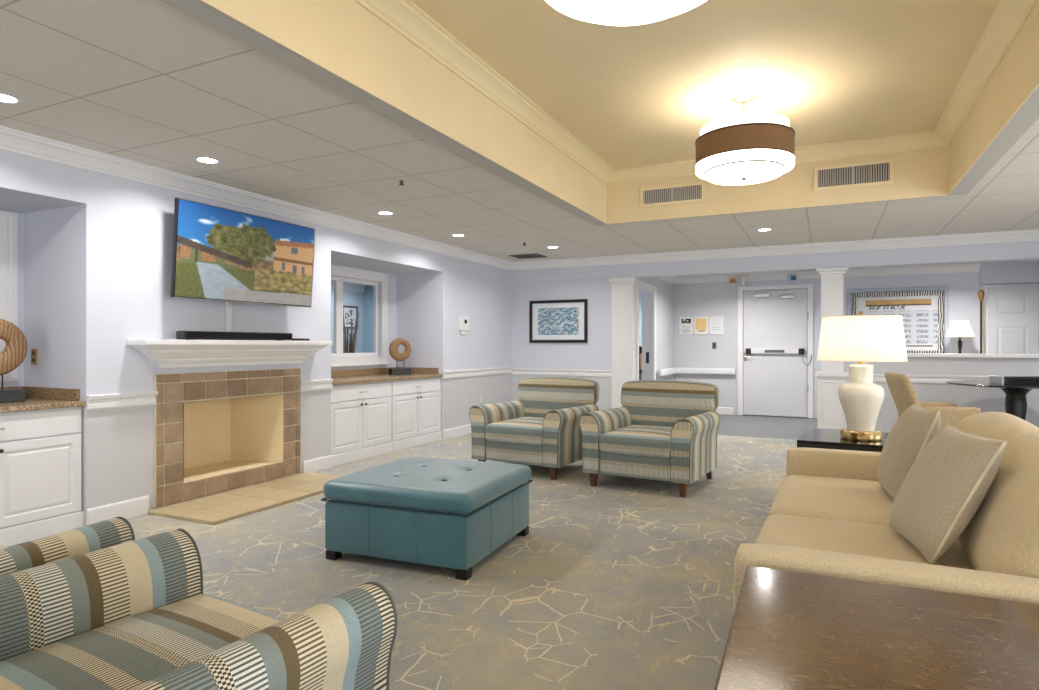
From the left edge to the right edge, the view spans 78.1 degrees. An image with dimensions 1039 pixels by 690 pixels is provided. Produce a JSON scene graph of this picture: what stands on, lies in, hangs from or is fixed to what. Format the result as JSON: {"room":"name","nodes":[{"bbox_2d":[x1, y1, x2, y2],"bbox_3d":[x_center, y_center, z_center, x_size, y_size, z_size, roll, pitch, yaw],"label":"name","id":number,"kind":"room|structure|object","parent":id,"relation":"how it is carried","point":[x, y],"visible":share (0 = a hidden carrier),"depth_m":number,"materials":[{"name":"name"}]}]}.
{"room":"care facility","nodes":[
{"label":"care facility","id":0,"kind":"room"},
{"bbox_2d":[0,149,511,525],"bbox_3d":[-3.130,-0.030,5.004,0.870,2.560,12.320,0,0,26],"label":"wall","id":1,"kind":"structure","parent":0,"point":[95,248],"depth_m":4.74,"materials":[{"name":"paint"}]},
{"bbox_2d":[0,211,18,381],"bbox_3d":[-4.106,-0.345,3.747,0.135,1.210,2.010,0,0,26],"label":"window","id":2,"kind":"structure","parent":1,"relation":"in","point":[8,221],"depth_m":4.58,"materials":[{"name":"white paint"}]},
{"bbox_2d":[31,349,36,364],"bbox_3d":[-3.510,0.085,4.627,0.072,0.116,0.008,0,0,26],"label":"wall outlet","id":3,"kind":"object","parent":1,"relation":"attached to","point":[33,351],"visible":1,"depth_m":4.62,"materials":[{"name":"gold metal"}]},
{"bbox_2d":[0,386,79,400],"bbox_3d":[-3.778,0.341,3.590,0.677,0.078,2.106,0,0,26],"label":"backsplash","id":4,"kind":"structure","parent":1,"relation":"attached to","point":[31,392],"depth_m":4.51,"materials":[{"name":"brown stone"}]},
{"bbox_2d":[226,302,231,331],"bbox_3d":[-2.449,-0.247,5.393,0.021,0.405,0.050,0,0,26],"label":"cable cover","id":5,"kind":"object","parent":1,"relation":"attached to","point":[228,304],"visible":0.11,"depth_m":5.38,"materials":[{"name":"white plastic"}]},
{"bbox_2d":[170,197,315,307],"bbox_3d":[-2.305,-0.726,5.429,0.166,0.749,1.425,0,0,26],"label":"television","id":6,"kind":"object","parent":1,"relation":"attached to","point":[219,253],"visible":1,"depth_m":5.28,"materials":[{"name":"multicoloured plastic"}]},
{"bbox_2d":[0,126,513,269],"bbox_3d":[-2.721,-1.252,4.730,0.105,0.115,12.180,0,0,26],"label":"trim","id":7,"kind":"structure","parent":1,"relation":"attached to","point":[11,140],"depth_m":5.10,"materials":[{"name":"white paint"}]},
{"bbox_2d":[86,424,470,524],"bbox_3d":[-2.757,1.185,4.758,0.016,0.129,12.200,0,0,26],"label":"baseboard","id":8,"kind":"structure","parent":1,"relation":"attached to","point":[139,506],"depth_m":4.68,"materials":[{"name":"white paint"}]},
{"bbox_2d":[86,367,512,410],"bbox_3d":[-1.526,0.398,7.306,0.034,0.105,6.540,0,0,26],"label":"trim","id":9,"kind":"structure","parent":1,"relation":"attached to","point":[134,399],"depth_m":4.75,"materials":[{"name":"white paint"}]},
{"bbox_2d":[331,265,388,366],"bbox_3d":[-2.169,-0.345,7.792,0.135,1.210,1.720,0,0,26],"label":"window","id":10,"kind":"structure","parent":1,"relation":"in","point":[343,359],"depth_m":8.08,"materials":[{"name":"white paint"}]},
{"bbox_2d":[331,367,438,376],"bbox_3d":[-1.832,0.341,7.653,0.677,0.078,2.116,0,0,26],"label":"backsplash","id":11,"kind":"structure","parent":1,"relation":"attached to","point":[352,372],"depth_m":8.27,"materials":[{"name":"brown stone"}]},
{"bbox_2d":[458,316,469,334],"bbox_3d":[-0.763,-0.273,8.882,0.048,0.255,0.260,0,0,26],"label":"thermostat","id":12,"kind":"object","parent":1,"relation":"attached to","point":[463,321],"visible":1,"depth_m":8.86,"materials":[{"name":"white plastic"}]},
{"bbox_2d":[331,289,362,352],"bbox_3d":[-4.024,0.025,6.807,2.300,2.450,10.000,0,0,26],"label":"wall","id":13,"kind":"structure","parent":0,"point":[350,298],"depth_m":11.45,"materials":[{"name":"blue paint"}]},
{"bbox_2d":[331,280,365,292],"bbox_3d":[-4.914,-1.075,7.217,0.100,0.250,9.770,0,0,26],"label":"trim","id":14,"kind":"structure","parent":13,"relation":"attached to","point":[353,287],"depth_m":11.32,"materials":[{"name":"white paint"}]},
{"bbox_2d":[343,305,357,328],"bbox_3d":[-2.994,-0.490,11.303,0.029,0.400,0.400,0,0,26],"label":"framed picture","id":15,"kind":"object","parent":13,"relation":"attached to","point":[350,312],"visible":0.82,"depth_m":11.30,"materials":[{"name":"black paper"}]},
{"bbox_2d":[345,310,353,324],"bbox_3d":[-2.997,-0.490,11.305,0.001,0.260,0.240,0,0,26],"label":"print","id":16,"kind":"object","parent":15,"relation":"attached to","point":[349,314],"depth_m":11.30},
{"bbox_2d":[363,285,373,352],"bbox_3d":[-1.837,0.025,11.232,2.180,2.450,0.130,0,0,26],"label":"wall","id":17,"kind":"structure","parent":0,"point":[368,290],"depth_m":11.59,"materials":[{"name":"blue paint"}]},
{"bbox_2d":[8,414,817,689],"bbox_3d":[1.199,1.300,4.471,8.900,0.100,15.100,0,0,26],"label":"floor","id":18,"kind":"structure","parent":0,"point":[620,582],"depth_m":3.47,"materials":[{"name":"carpet"}]},
{"bbox_2d":[0,406,83,546],"bbox_3d":[-3.503,0.834,4.041,0.710,0.831,1.055,0,0,26],"label":"base cabinet","id":19,"kind":"object","parent":18,"relation":"on","point":[41,450],"visible":0.93,"depth_m":4.13,"materials":[{"name":"white paint"}]},
{"bbox_2d":[0,386,84,412],"bbox_3d":[-3.749,0.359,3.576,0.742,0.115,2.106,0,0,26],"label":"countertop","id":20,"kind":"structure","parent":19,"relation":"on","point":[37,398],"depth_m":4.38,"materials":[{"name":"brown stone"}]},
{"bbox_2d":[0,319,27,402],"bbox_3d":[-3.470,0.100,4.213,0.100,0.560,0.390,0,0,30],"label":"ring sculpture","id":21,"kind":"object","parent":20,"relation":"on","point":[14,353],"visible":1,"depth_m":4.28,"materials":[{"name":"brown wood"}]},
{"bbox_2d":[0,517,134,575],"bbox_3d":[-1.982,0.796,1.933,1.019,0.907,1.064,0,0,23],"label":"striped armchair","id":22,"kind":"object","parent":18,"relation":"on","point":[117,530],"visible":0.28,"depth_m":2.01,"materials":[{"name":"fabric"}]},
{"bbox_2d":[0,528,397,689],"bbox_3d":[-0.998,0.796,1.426,1.019,0.907,1.064,0,0,33],"label":"striped armchair","id":23,"kind":"object","parent":18,"relation":"on","point":[137,614],"visible":1,"depth_m":1.58,"materials":[{"name":"fabric"}]},
{"bbox_2d":[0,594,281,689],"bbox_3d":[-0.930,0.855,1.532,0.654,0.212,0.813,0,0,33],"label":"seat cushion","id":24,"kind":"object","parent":23,"relation":"on","point":[126,645],"depth_m":1.62,"materials":[{"name":"fabric"}]},
{"bbox_2d":[127,339,342,524],"bbox_3d":[-2.311,0.605,5.420,1.188,1.288,1.910,0,0,26],"label":"fireplace","id":25,"kind":"object","parent":18,"relation":"on","point":[215,432],"visible":0.98,"depth_m":5.47,"materials":[{"name":"tile"}]},
{"bbox_2d":[176,331,292,340],"bbox_3d":[-2.343,-0.074,5.359,0.092,0.068,1.100,0,0,26],"label":"soundbar","id":26,"kind":"object","parent":25,"relation":"on","point":[187,335],"visible":1,"depth_m":5.23,"materials":[{"name":"black plastic"}]},
{"bbox_2d":[186,332,290,338],"bbox_3d":[-2.303,-0.076,5.339,0.003,0.048,1.060,0,0,26],"label":"grille","id":27,"kind":"object","parent":26,"relation":"attached to","point":[189,335],"depth_m":5.27,"materials":[{"name":"black plastic"}]},
{"bbox_2d":[291,338,309,340],"bbox_3d":[-2.042,-0.051,5.968,0.048,0.022,0.180,0,0,30],"label":"remote control","id":28,"kind":"object","parent":25,"relation":"on","point":[293,339],"visible":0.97,"depth_m":5.94,"materials":[{"name":"black plastic"}]},
{"bbox_2d":[331,381,392,466],"bbox_3d":[-2.012,0.834,7.152,0.710,0.831,1.057,0,0,26],"label":"base cabinet","id":29,"kind":"object","parent":18,"relation":"on","point":[361,412],"visible":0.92,"depth_m":6.96,"materials":[{"name":"white paint"}]},
{"bbox_2d":[331,367,442,385],"bbox_3d":[-1.802,0.359,7.639,0.742,0.115,2.116,0,0,26],"label":"countertop","id":30,"kind":"structure","parent":29,"relation":"on","point":[352,376],"depth_m":7.85,"materials":[{"name":"brown stone"}]},
{"bbox_2d":[389,338,410,374],"bbox_3d":[-1.539,0.145,8.244,0.300,0.470,0.100,0,0,-36],"label":"ring sculpture","id":31,"kind":"object","parent":30,"relation":"on","point":[393,348],"visible":1,"depth_m":8.20,"materials":[{"name":"brown wood"}]},
{"bbox_2d":[391,377,441,451],"bbox_3d":[-1.555,0.834,8.107,0.710,0.831,1.057,0,0,26],"label":"base cabinet","id":32,"kind":"object","parent":18,"relation":"on","point":[415,403],"visible":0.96,"depth_m":7.91,"materials":[{"name":"white paint"}]},
{"bbox_2d":[321,456,532,579],"bbox_3d":[-0.535,1.015,3.987,0.964,0.470,0.964,0,0,22],"label":"storage ottoman","id":33,"kind":"object","parent":18,"relation":"on","point":[447,513],"visible":1,"depth_m":3.61,"materials":[{"name":"teal leather"}]},
{"bbox_2d":[469,376,599,479],"bbox_3d":[0.193,0.796,6.520,1.019,0.907,1.064,0,0,31],"label":"striped armchair","id":34,"kind":"object","parent":18,"relation":"on","point":[542,428],"visible":0.93,"depth_m":6.25,"materials":[{"name":"fabric"}]},
{"bbox_2d":[485,417,543,444],"bbox_3d":[0.129,0.855,6.412,0.654,0.212,0.813,0,0,31],"label":"seat cushion","id":35,"kind":"object","parent":34,"relation":"on","point":[498,430],"depth_m":6.12,"materials":[{"name":"fabric"}]},
{"bbox_2d":[579,380,720,497],"bbox_3d":[1.224,0.796,5.842,1.019,0.907,1.064,0,0,31],"label":"striped armchair","id":36,"kind":"object","parent":18,"relation":"on","point":[662,430],"visible":1,"depth_m":5.61,"materials":[{"name":"fabric"}]},
{"bbox_2d":[599,425,671,457],"bbox_3d":[1.159,0.855,5.734,0.654,0.212,0.813,0,0,31],"label":"seat cushion","id":37,"kind":"object","parent":36,"relation":"on","point":[615,441],"depth_m":5.45,"materials":[{"name":"fabric"}]},
{"bbox_2d":[797,428,888,451],"bbox_3d":[2.415,0.951,4.531,0.760,0.598,0.720,0,0,29],"label":"side table","id":38,"kind":"object","parent":18,"relation":"on","point":[811,437],"visible":0.37,"depth_m":4.35,"materials":[{"name":"black wood"}]},
{"bbox_2d":[817,311,907,440],"bbox_3d":[2.385,0.207,4.468,0.560,0.888,0.560,0,0,26],"label":"table lamp","id":39,"kind":"object","parent":38,"relation":"on","point":[860,338],"visible":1,"depth_m":4.33,"materials":[{"name":"white ceramic"}]},
{"bbox_2d":[714,566,1038,689],"bbox_3d":[0.869,0.950,1.258,0.880,0.600,1.000,0,0,24],"label":"end table","id":40,"kind":"object","parent":18,"relation":"on","point":[789,630],"visible":1,"depth_m":1.42,"materials":[{"name":"brown wood"}]},
{"bbox_2d":[733,412,1038,611],"bbox_3d":[1.704,0.788,2.737,1.231,0.924,2.315,0,0,27],"label":"sofa","id":41,"kind":"object","parent":18,"relation":"on","point":[829,514],"visible":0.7,"depth_m":2.25,"materials":[{"name":"beige fabric"}]},
{"bbox_2d":[768,475,893,524],"bbox_3d":[1.772,0.860,3.262,0.883,0.204,0.994,0,0,27],"label":"seat cushion","id":42,"kind":"object","parent":41,"relation":"on","point":[854,498],"depth_m":3.18,"materials":[{"name":"beige fabric"}]},
{"bbox_2d":[755,514,973,569],"bbox_3d":[1.324,0.860,2.368,0.883,0.204,0.994,0,0,27],"label":"seat cushion","id":43,"kind":"object","parent":41,"relation":"on","point":[818,533],"depth_m":2.51,"materials":[{"name":"beige fabric"}]},
{"bbox_2d":[878,403,940,499],"bbox_3d":[1.931,0.529,3.185,0.241,0.451,0.477,0,0,21],"label":"throw pillow","id":44,"kind":"object","parent":41,"relation":"on","point":[916,426],"visible":0.79,"depth_m":3.04,"materials":[{"name":"grey fabric"}]},
{"bbox_2d":[888,424,1006,563],"bbox_3d":[1.566,0.533,2.377,0.266,0.428,0.480,0,0,14],"label":"throw pillow","id":45,"kind":"object","parent":41,"relation":"on","point":[951,477],"visible":1,"depth_m":2.22,"materials":[{"name":"grey fabric"}]},
{"bbox_2d":[953,412,1038,440],"bbox_3d":[2.196,0.580,3.050,0.395,0.508,0.996,0,0,27],"label":"cushion","id":46,"kind":"object","parent":41,"relation":"on","point":[1002,426],"depth_m":2.84,"materials":[{"name":"beige fabric"}]},
{"bbox_2d":[958,432,1038,577],"bbox_3d":[1.748,0.580,2.156,0.395,0.508,0.996,0,0,27],"label":"cushion","id":47,"kind":"object","parent":41,"relation":"on","point":[1002,536],"depth_m":2.04,"materials":[{"name":"beige fabric"}]},
{"bbox_2d":[885,372,980,429],"bbox_3d":[4.298,0.775,6.710,0.710,0.950,0.620,0,0,14],"label":"tub chair","id":48,"kind":"object","parent":18,"relation":"on","point":[902,391],"visible":0.38,"depth_m":6.51,"materials":[{"name":"beige fabric"}]},
{"bbox_2d":[978,290,984,353],"bbox_3d":[7.002,0.205,9.708,0.220,2.090,0.220,0,0,26],"label":"lamp","id":49,"kind":"object","parent":18,"relation":"on","point":[981,293],"visible":0.46,"depth_m":9.69,"materials":[{"name":"brown metal"}]},
{"bbox_2d":[946,380,1038,419],"bbox_3d":[5.279,0.829,6.807,1.240,0.842,1.240,0,0,26],"label":"round table","id":50,"kind":"object","parent":18,"relation":"on","point":[1015,399],"visible":0.48,"depth_m":6.73,"materials":[{"name":"black wood"}]},
{"bbox_2d":[989,375,1038,383],"bbox_3d":[5.269,0.366,6.742,0.505,0.082,0.185,0,0,0],"label":"box","id":51,"kind":"object","parent":50,"relation":"on","point":[992,379],"visible":1,"depth_m":6.65,"materials":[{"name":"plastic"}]},
{"bbox_3d":[6.511,0.875,9.887,0.680,0.750,0.340,0,0,26],"label":"console table","id":52,"kind":"object","parent":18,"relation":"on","visible":0},
{"bbox_2d":[944,320,975,353],"bbox_3d":[6.715,0.065,9.756,0.413,0.870,0.310,0,0,26],"label":"table lamp","id":53,"kind":"object","parent":52,"relation":"on","point":[959,329],"visible":0.84,"depth_m":9.68,"materials":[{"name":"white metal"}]},
{"bbox_2d":[0,0,1038,261],"bbox_3d":[0.843,-1.609,3.089,8.550,0.642,12.300,0,0,26],"label":"ceiling","id":54,"kind":"structure","parent":0,"point":[838,70],"depth_m":4.22,"materials":[{"name":"beige paint"}]},
{"bbox_2d":[0,92,21,103],"bbox_3d":[-2.736,-1.306,3.385,0.170,0.008,0.170,0,0,26],"label":"recessed light","id":55,"kind":"object","parent":54,"relation":"in","point":[5,98],"visible":1,"depth_m":3.41,"materials":[{"name":"white"}]},
{"bbox_2d":[194,157,219,163],"bbox_3d":[-2.210,-1.306,4.529,0.170,0.008,0.170,0,0,26],"label":"recessed light","id":56,"kind":"object","parent":54,"relation":"in","point":[206,160],"visible":1,"depth_m":4.53,"materials":[{"name":"white plastic"}]},
{"bbox_2d":[377,211,393,214],"bbox_3d":[-1.328,-1.306,6.347,0.170,0.008,0.170,0,0,26],"label":"recessed light","id":57,"kind":"object","parent":54,"relation":"in","point":[380,212],"visible":1,"depth_m":6.34,"materials":[{"name":"white plastic"}]},
{"bbox_2d":[397,178,405,185],"bbox_3d":[-0.930,-1.285,5.048,0.070,0.048,0.070,0,0,26],"label":"sprinkler head","id":58,"kind":"object","parent":54,"relation":"attached to","point":[400,179],"visible":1,"depth_m":5.04},
{"bbox_2d":[451,234,465,236],"bbox_3d":[-0.728,-1.306,7.623,0.170,0.008,0.170,0,0,26],"label":"recessed light","id":59,"kind":"object","parent":54,"relation":"in","point":[454,235],"visible":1,"depth_m":7.64,"materials":[{"name":"white"}]},
{"bbox_2d":[508,253,546,258],"bbox_3d":[0.132,-1.306,9.417,0.460,0.008,0.400,0,0,26],"label":"ceiling vent","id":60,"kind":"object","parent":54,"relation":"in","point":[519,255],"visible":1,"depth_m":9.42,"materials":[{"name":"grey metal"}]},
{"bbox_2d":[160,0,1038,225],"bbox_3d":[0.678,-1.330,2.758,3.340,0.080,7.640,0,0,26],"label":"trim","id":61,"kind":"structure","parent":54,"relation":"attached to","point":[1027,115],"depth_m":3.58,"materials":[{"name":"paint"}]},
{"bbox_2d":[545,0,706,25],"bbox_3d":[0.401,-1.525,2.248,0.698,0.610,0.698,0,0,26],"label":"pendant light","id":62,"kind":"object","parent":54,"relation":"hanging from","point":[604,12],"visible":1,"depth_m":2.39,"materials":[{"name":"white glass"}]},
{"bbox_2d":[641,181,704,207],"bbox_3d":[1.553,-1.530,6.516,0.650,0.200,0.012,0,0,26],"label":"ceiling vent","id":63,"kind":"object","parent":54,"relation":"in","point":[694,192],"visible":1,"depth_m":6.51,"materials":[{"name":"beige metal"}]},
{"bbox_2d":[353,0,1038,184],"bbox_3d":[0.678,-1.768,2.758,3.060,0.125,7.560,0,0,26],"label":"trim","id":64,"kind":"structure","parent":54,"relation":"attached to","point":[405,17],"depth_m":4.50,"materials":[{"name":"beige paint"}]},
{"bbox_2d":[695,94,794,184],"bbox_3d":[1.664,-1.525,4.747,0.698,0.610,0.698,0,0,26],"label":"pendant light","id":65,"kind":"object","parent":54,"relation":"hanging from","point":[745,148],"visible":1,"depth_m":4.50,"materials":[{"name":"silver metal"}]},
{"bbox_2d":[706,161,782,184],"bbox_3d":[1.664,-1.269,4.747,0.544,0.052,0.544,0,0,26],"label":"diffuser","id":66,"kind":"object","parent":65,"relation":"attached to","point":[730,172],"depth_m":4.63,"materials":[{"name":"beige glass"}]},
{"bbox_2d":[757,228,772,230],"bbox_3d":[2.780,-1.306,7.261,0.170,0.008,0.170,0,0,26],"label":"recessed light","id":67,"kind":"object","parent":54,"relation":"in","point":[763,229],"visible":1,"depth_m":7.24,"materials":[{"name":"white"}]},
{"bbox_2d":[814,159,893,190],"bbox_3d":[3.027,-1.540,5.810,0.640,0.220,0.012,0,0,26],"label":"ceiling vent","id":68,"kind":"object","parent":54,"relation":"in","point":[879,172],"visible":1,"depth_m":5.80,"materials":[{"name":"beige metal"}]},
{"bbox_2d":[639,293,641,345],"bbox_3d":[0.953,0.000,11.431,2.680,2.500,2.800,0,0,26],"label":"wall","id":69,"kind":"structure","parent":0,"point":[640,294],"depth_m":12.20,"materials":[{"name":"blue paint"}]},
{"bbox_2d":[638,277,673,379],"bbox_3d":[2.233,0.000,10.795,0.180,2.500,2.600,0,0,26],"label":"wall","id":70,"kind":"structure","parent":0,"point":[664,289],"depth_m":11.24,"materials":[{"name":"paint"}]},
{"bbox_2d":[636,281,655,380],"bbox_3d":[1.918,0.140,10.125,0.210,2.220,1.180,0,0,26],"label":"door","id":71,"kind":"structure","parent":70,"relation":"in","point":[648,291],"depth_m":10.53,"materials":[{"name":"white paint"}]},
{"bbox_2d":[658,367,734,376],"bbox_3d":[3.074,0.472,11.068,1.100,0.115,1.380,0,0,26],"label":"handrail","id":72,"kind":"object","parent":70,"relation":"attached to","point":[679,370],"visible":1,"depth_m":11.54,"materials":[{"name":"white paint"}]},
{"bbox_2d":[511,241,1038,432],"bbox_3d":[3.577,-0.030,8.565,8.150,2.560,0.260,0,0,26],"label":"wall","id":73,"kind":"structure","parent":0,"point":[1024,250],"depth_m":9.12,"materials":[{"name":"paint"}]},
{"bbox_2d":[529,299,587,342],"bbox_3d":[0.595,-0.365,9.897,0.960,0.660,0.034,0,0,26],"label":"framed picture","id":74,"kind":"object","parent":73,"relation":"attached to","point":[550,321],"visible":1,"depth_m":9.89,"materials":[{"name":"paper"}]},
{"bbox_2d":[538,307,578,334],"bbox_3d":[0.596,-0.365,9.900,0.680,0.420,0.001,0,0,26],"label":"print","id":75,"kind":"object","parent":74,"relation":"attached to","point":[551,321],"depth_m":9.90},
{"bbox_2d":[511,368,988,383],"bbox_3d":[3.539,0.422,8.487,8.150,0.115,0.034,0,0,26],"label":"trim","id":76,"kind":"structure","parent":73,"relation":"attached to","point":[928,379],"depth_m":9.54,"materials":[{"name":"white paint"}]},
{"bbox_2d":[511,229,1038,269],"bbox_3d":[3.511,-1.252,8.428,8.150,0.115,0.105,0,0,26],"label":"trim","id":77,"kind":"structure","parent":73,"relation":"attached to","point":[1019,235],"depth_m":8.37,"materials":[{"name":"white paint"}]},
{"bbox_2d":[907,353,1038,357],"bbox_3d":[5.723,0.128,7.548,3.400,0.045,0.260,0,0,26],"label":"trim","id":78,"kind":"structure","parent":73,"relation":"on","point":[908,354],"depth_m":7.57,"materials":[{"name":"white paint"}]},
{"bbox_2d":[815,267,848,429],"bbox_3d":[4.066,0.128,8.325,0.400,2.245,0.310,0,0,26],"label":"wall column","id":79,"kind":"structure","parent":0,"point":[831,376],"depth_m":8.24,"materials":[{"name":"white paint"}]},
{"bbox_2d":[674,272,1031,418],"bbox_3d":[5.608,0.000,10.686,6.320,2.500,0.120,0,0,26],"label":"wall","id":80,"kind":"structure","parent":0,"point":[693,300],"depth_m":11.46,"materials":[{"name":"paint"}]},
{"bbox_2d":[679,317,692,334],"bbox_3d":[3.081,-0.355,11.823,0.250,0.330,0.012,0,0,26],"label":"notice","id":81,"kind":"object","parent":80,"relation":"attached to","point":[685,323],"visible":1,"depth_m":11.82,"materials":[{"name":"white paper"}]},
{"bbox_2d":[694,316,707,334],"bbox_3d":[3.324,-0.355,11.706,0.250,0.330,0.012,0,0,26],"label":"notice","id":82,"kind":"object","parent":80,"relation":"attached to","point":[700,323],"visible":1,"depth_m":11.70,"materials":[{"name":"yellow paper"}]},
{"bbox_2d":[709,316,723,334],"bbox_3d":[3.568,-0.355,11.589,0.250,0.330,0.012,0,0,26],"label":"notice","id":83,"kind":"object","parent":80,"relation":"attached to","point":[716,323],"visible":1,"depth_m":11.58,"materials":[{"name":"white paper"}]},
{"bbox_2d":[716,407,732,414],"bbox_3d":[5.343,1.185,9.948,6.160,0.129,1.440,0,0,26],"label":"baseboard","id":84,"kind":"structure","parent":80,"relation":"attached to","point":[720,410],"depth_m":11.51,"materials":[{"name":"white paint"}]},
{"bbox_2d":[730,279,736,283],"bbox_3d":[3.798,-1.135,11.398,0.110,0.090,0.160,0,0,26],"label":"beacon","id":85,"kind":"object","parent":80,"relation":"attached to","point":[732,281],"visible":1,"depth_m":11.33,"materials":[{"name":"orange plastic"}]},
{"bbox_2d":[741,276,744,285],"bbox_3d":[3.958,-1.130,11.315,0.079,0.160,0.169,0,0,26],"label":"sensor","id":86,"kind":"object","parent":80,"relation":"attached to","point":[742,277],"visible":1,"depth_m":11.24,"materials":[{"name":"white plastic"}]},
{"bbox_2d":[738,284,812,417],"bbox_3d":[4.450,0.105,11.163,1.220,2.290,0.120,0,0,26],"label":"door","id":87,"kind":"structure","parent":80,"relation":"in","point":[772,321],"depth_m":11.16,"materials":[{"name":"white paint"}]},
{"bbox_2d":[791,276,796,280],"bbox_3d":[4.699,-1.145,10.966,0.100,0.090,0.160,0,0,26],"label":"beacon","id":88,"kind":"object","parent":80,"relation":"attached to","point":[793,278],"visible":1,"depth_m":10.90,"materials":[{"name":"blue plastic"}]},
{"bbox_2d":[657,263,980,283],"bbox_3d":[5.086,-1.192,9.411,6.160,0.115,2.630,0,0,26],"label":"trim","id":89,"kind":"structure","parent":80,"relation":"attached to","point":[957,268],"depth_m":10.66,"materials":[{"name":"white paint"}]},
{"bbox_2d":[847,286,948,353],"bbox_3d":[6.104,-0.350,10.356,1.420,1.160,0.044,0,0,26],"label":"notice board","id":90,"kind":"object","parent":80,"relation":"attached to","point":[925,314],"visible":0.63,"depth_m":10.25,"materials":[{"name":"white paper"}]},
{"bbox_2d":[981,283,1038,353],"bbox_3d":[7.668,0.165,9.571,1.240,2.170,0.110,0,0,26],"label":"door","id":91,"kind":"structure","parent":80,"relation":"in","point":[1010,312],"depth_m":9.64,"materials":[{"name":"white paint"}]},
{"bbox_2d":[677,260,1038,276],"bbox_3d":[3.894,-1.280,10.049,9.140,0.060,2.750,0,0,26],"label":"ceiling","id":92,"kind":"structure","parent":0,"point":[1025,260],"depth_m":10.32,"materials":[{"name":"paint"}]},
{"bbox_2d":[980,261,1038,284],"bbox_3d":[7.747,-1.090,9.528,1.460,0.320,0.120,0,0,26],"label":"wall","id":93,"kind":"structure","parent":0,"point":[1022,271],"depth_m":9.64,"materials":[{"name":"paint"}]},
{"bbox_3d":[1.044,1.301,11.320,2.700,0.098,2.680,0,0,26],"label":"floor","id":94,"kind":"structure","parent":0,"visible":0},
{"bbox_2d":[639,346,641,372],"bbox_3d":[2.094,0.637,12.123,0.800,1.225,0.315,0,0,26],"label":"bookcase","id":95,"kind":"object","parent":94,"relation":"on","point":[640,347],"visible":0.02,"depth_m":12.18,"materials":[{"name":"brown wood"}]},
{"bbox_2d":[640,354,641,368],"bbox_3d":[2.310,0.302,11.978,0.047,0.286,0.180,0,0,26],"label":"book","id":96,"kind":"object","parent":95,"relation":"on","point":[640,354],"visible":0.29,"depth_m":11.90,"materials":[{"name":"paper"}]},
{"bbox_3d":[-4.024,1.300,6.807,2.300,0.100,10.000,0,0,26],"label":"floor","id":97,"kind":"structure","parent":0,"visible":0},
{"bbox_2d":[343,312,358,352],"bbox_3d":[-2.382,0.395,8.903,0.269,1.710,0.260,0,0,26],"label":"vase","id":98,"kind":"object","parent":97,"relation":"on","point":[349,340],"visible":0.13,"depth_m":8.88,"materials":[{"name":"stone"}]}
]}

